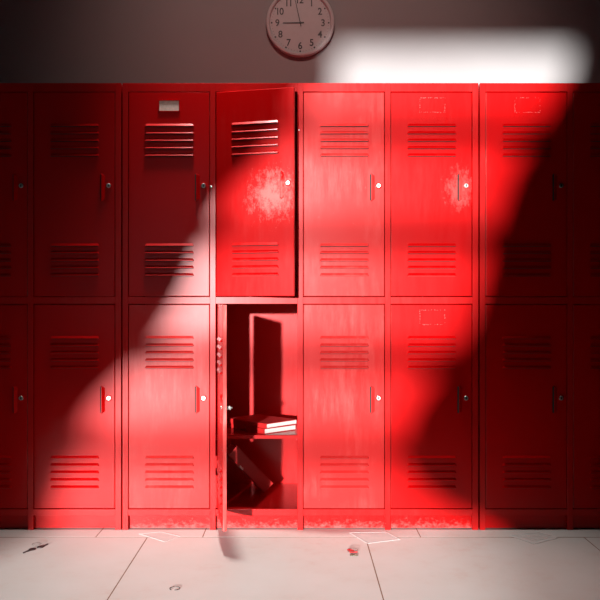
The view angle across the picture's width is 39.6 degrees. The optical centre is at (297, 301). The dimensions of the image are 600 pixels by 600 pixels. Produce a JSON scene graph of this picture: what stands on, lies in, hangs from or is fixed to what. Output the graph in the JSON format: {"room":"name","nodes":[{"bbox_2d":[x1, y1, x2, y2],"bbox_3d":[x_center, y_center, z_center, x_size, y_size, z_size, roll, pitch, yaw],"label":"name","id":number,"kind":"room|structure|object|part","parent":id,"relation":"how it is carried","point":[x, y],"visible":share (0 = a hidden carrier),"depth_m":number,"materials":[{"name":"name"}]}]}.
{"room":"school corridor","nodes":[
{"label":"school corridor","id":0,"kind":"room"},
{"bbox_2d":[0,0,599,84],"bbox_3d":[0.000,-0.733,3.880,6.800,3.410,0.100,0,0,0],"label":"wall","id":1,"kind":"structure","parent":0,"point":[42,41],"depth_m":3.83,"materials":[{"name":"paint"}]},
{"bbox_2d":[266,0,333,57],"bbox_3d":[0.010,-1.279,3.813,0.312,0.312,0.033,0,0,0],"label":"wall clock","id":2,"kind":"object","parent":1,"relation":"attached to","point":[296,28],"visible":1,"depth_m":3.81,"materials":[{"name":"white plastic"}]},
{"bbox_2d":[0,528,599,599],"bbox_3d":[0.000,0.942,-0.420,6.800,0.060,8.500,0,0,0],"label":"floor","id":3,"kind":"structure","parent":0,"point":[75,563],"depth_m":2.89,"materials":[{"name":"beige tile"}]},
{"bbox_2d":[23,542,47,552],"bbox_3d":[-0.969,0.909,3.080,0.060,0.004,0.123,0,0,0],"label":"ring","id":4,"kind":"object","parent":3,"relation":"on","point":[40,546],"visible":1,"depth_m":3.08,"materials":[{"name":"metal"}]},
{"bbox_2d":[0,83,122,529],"bbox_3d":[-1.419,0.018,3.571,1.423,1.788,0.494,0,0,0],"label":"bank","id":5,"kind":"object","parent":3,"relation":"on","point":[61,144],"visible":0.98,"depth_m":3.33,"materials":[{"name":"red metal"}]},
{"bbox_3d":[-1.245,0.418,3.338,0.323,0.816,0.014,0,0,0],"label":"door","id":6,"kind":"part","parent":5,"relation":"part of","materials":[{"name":"red metal"}]},
{"bbox_3d":[-1.245,-0.431,3.338,0.323,0.816,0.014,0,0,0],"label":"door","id":7,"kind":"part","parent":5,"relation":"part of","materials":[{"name":"red metal"}]},
{"bbox_3d":[-1.131,0.391,3.329,0.021,0.115,0.009,0,0,0],"label":"handle","id":8,"kind":"part","parent":5,"relation":"part of","materials":[{"name":"red metal"}]},
{"bbox_3d":[-1.131,-0.459,3.329,0.021,0.115,0.009,0,0,0],"label":"handle","id":9,"kind":"part","parent":5,"relation":"part of","materials":[{"name":"red metal"}]},
{"bbox_3d":[-0.895,0.418,3.338,0.323,0.816,0.014,0,0,0],"label":"door","id":10,"kind":"part","parent":5,"relation":"part of","materials":[{"name":"red metal"}]},
{"bbox_3d":[-0.895,-0.431,3.338,0.323,0.816,0.014,0,0,0],"label":"door","id":11,"kind":"part","parent":5,"relation":"part of","materials":[{"name":"red metal"}]},
{"bbox_3d":[-0.781,0.391,3.329,0.021,0.115,0.009,0,0,0],"label":"handle","id":12,"kind":"part","parent":5,"relation":"part of","materials":[{"name":"red metal"}]},
{"bbox_3d":[-0.781,-0.459,3.329,0.021,0.115,0.009,0,0,0],"label":"handle","id":13,"kind":"part","parent":5,"relation":"part of","materials":[{"name":"red metal"}]},
{"bbox_2d":[123,83,477,530],"bbox_3d":[0.009,0.018,3.408,1.423,1.788,0.821,0,0,0],"label":"bank","id":14,"kind":"object","parent":3,"relation":"on","point":[307,253],"visible":1,"depth_m":3.33,"materials":[{"name":"red metal"}]},
{"bbox_3d":[-0.516,0.418,3.338,0.323,0.816,0.014,0,0,0],"label":"door","id":15,"kind":"part","parent":14,"relation":"part of","materials":[{"name":"red metal"}]},
{"bbox_3d":[-0.516,-0.431,3.338,0.323,0.816,0.014,0,0,0],"label":"door","id":16,"kind":"part","parent":14,"relation":"part of","materials":[{"name":"red metal"}]},
{"bbox_3d":[-0.402,0.391,3.329,0.021,0.115,0.009,0,0,0],"label":"handle","id":17,"kind":"part","parent":14,"relation":"part of","materials":[{"name":"red metal"}]},
{"bbox_3d":[-0.402,-0.459,3.329,0.021,0.115,0.009,0,0,0],"label":"handle","id":18,"kind":"part","parent":14,"relation":"part of","materials":[{"name":"red metal"}]},
{"bbox_3d":[-0.281,0.391,3.043,0.009,0.115,0.021,0,0,-9],"label":"handle","id":19,"kind":"part","parent":14,"relation":"part of","materials":[{"name":"red metal"}]},
{"bbox_3d":[-0.289,0.418,3.158,0.014,0.816,0.323,0,0,-9],"label":"door","id":20,"kind":"part","parent":14,"relation":"part of","materials":[{"name":"red metal"}]},
{"bbox_2d":[227,441,272,492],"bbox_3d":[-0.220,0.721,3.644,0.200,0.209,0.121,0,0,-17],"label":"binder","id":21,"kind":"object","parent":14,"relation":"in","point":[235,454],"visible":0.95,"depth_m":3.59,"materials":[{"name":"red plastic"}]},
{"bbox_3d":[-0.170,-0.431,3.296,0.323,0.816,0.014,0,0,15],"label":"door","id":22,"kind":"part","parent":14,"relation":"part of","materials":[{"name":"red metal"}]},
{"bbox_2d":[216,420,296,438],"bbox_3d":[-0.166,0.543,3.584,0.347,0.016,0.464,0,0,0],"label":"shelf","id":23,"kind":"object","parent":14,"relation":"attached to","point":[232,433],"depth_m":3.36,"materials":[{"name":"red metal"}]},
{"bbox_2d":[229,423,295,433],"bbox_3d":[-0.151,0.524,3.515,0.173,0.021,0.235,0,0,-42],"label":"book","id":24,"kind":"object","parent":14,"relation":"on","point":[231,425],"visible":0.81,"depth_m":3.44,"materials":[{"name":"red paper"}]},
{"bbox_2d":[227,414,296,428],"bbox_3d":[-0.152,0.504,3.522,0.240,0.019,0.178,0,0,44],"label":"book","id":25,"kind":"object","parent":24,"relation":"on","point":[257,420],"visible":1,"depth_m":3.48,"materials":[{"name":"red paper"}]},
{"bbox_3d":[-0.062,-0.459,3.257,0.021,0.115,0.009,0,0,15],"label":"handle","id":26,"kind":"part","parent":14,"relation":"part of","materials":[{"name":"red metal"}]},
{"bbox_3d":[0.184,0.418,3.338,0.323,0.816,0.014,0,0,0],"label":"door","id":27,"kind":"part","parent":14,"relation":"part of","materials":[{"name":"red metal"}]},
{"bbox_3d":[0.184,-0.431,3.338,0.323,0.816,0.014,0,0,0],"label":"door","id":28,"kind":"part","parent":14,"relation":"part of","materials":[{"name":"red metal"}]},
{"bbox_3d":[0.298,0.391,3.329,0.021,0.115,0.009,0,0,0],"label":"handle","id":29,"kind":"part","parent":14,"relation":"part of","materials":[{"name":"red metal"}]},
{"bbox_3d":[0.298,-0.459,3.329,0.021,0.115,0.009,0,0,0],"label":"handle","id":30,"kind":"part","parent":14,"relation":"part of","materials":[{"name":"red metal"}]},
{"bbox_3d":[0.534,0.418,3.338,0.323,0.816,0.014,0,0,0],"label":"door","id":31,"kind":"part","parent":14,"relation":"part of","materials":[{"name":"red metal"}]},
{"bbox_3d":[0.534,-0.431,3.338,0.323,0.816,0.014,0,0,0],"label":"door","id":32,"kind":"part","parent":14,"relation":"part of","materials":[{"name":"red metal"}]},
{"bbox_3d":[0.648,0.391,3.329,0.021,0.115,0.009,0,0,0],"label":"handle","id":33,"kind":"part","parent":14,"relation":"part of","materials":[{"name":"red metal"}]},
{"bbox_3d":[0.648,-0.459,3.329,0.021,0.115,0.009,0,0,0],"label":"handle","id":34,"kind":"part","parent":14,"relation":"part of","materials":[{"name":"red metal"}]},
{"bbox_2d":[347,548,357,555],"bbox_3d":[0.199,0.908,3.026,0.040,0.007,0.072,0,0,0],"label":"wrapper","id":35,"kind":"object","parent":3,"relation":"on","point":[349,549],"visible":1,"depth_m":3.02,"materials":[{"name":"red plastic"}]},
{"bbox_2d":[349,532,399,542],"bbox_3d":[0.297,0.911,3.242,0.142,0.001,0.161,0,0,-22],"label":"paper sheet","id":36,"kind":"object","parent":3,"relation":"on","point":[349,532],"visible":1,"depth_m":3.24,"materials":[{"name":"white paper"}]},
{"bbox_2d":[509,532,556,543],"bbox_3d":[0.918,0.911,3.225,0.144,0.001,0.137,0,0,-29],"label":"paper sheet","id":37,"kind":"object","parent":3,"relation":"on","point":[529,536],"visible":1,"depth_m":3.22,"materials":[{"name":"white paper"}]},
{"bbox_2d":[478,83,599,529],"bbox_3d":[1.440,0.018,3.571,1.423,1.788,0.494,0,0,0],"label":"bank","id":38,"kind":"object","parent":3,"relation":"on","point":[539,143],"visible":0.97,"depth_m":3.33,"materials":[{"name":"red metal"}]},
{"bbox_3d":[0.914,0.418,3.338,0.323,0.816,0.014,0,0,0],"label":"door","id":39,"kind":"part","parent":38,"relation":"part of","materials":[{"name":"red metal"}]},
{"bbox_3d":[0.914,-0.431,3.338,0.323,0.816,0.014,0,0,0],"label":"door","id":40,"kind":"part","parent":38,"relation":"part of","materials":[{"name":"red metal"}]},
{"bbox_3d":[1.028,0.391,3.329,0.021,0.115,0.009,0,0,0],"label":"handle","id":41,"kind":"part","parent":38,"relation":"part of","materials":[{"name":"red metal"}]},
{"bbox_3d":[1.028,-0.459,3.329,0.021,0.115,0.009,0,0,0],"label":"handle","id":42,"kind":"part","parent":38,"relation":"part of","materials":[{"name":"red metal"}]},
{"bbox_3d":[1.264,0.418,3.338,0.323,0.816,0.014,0,0,0],"label":"door","id":43,"kind":"part","parent":38,"relation":"part of","materials":[{"name":"red metal"}]},
{"bbox_3d":[1.264,-0.431,3.338,0.323,0.816,0.014,0,0,0],"label":"door","id":44,"kind":"part","parent":38,"relation":"part of","materials":[{"name":"red metal"}]}
]}

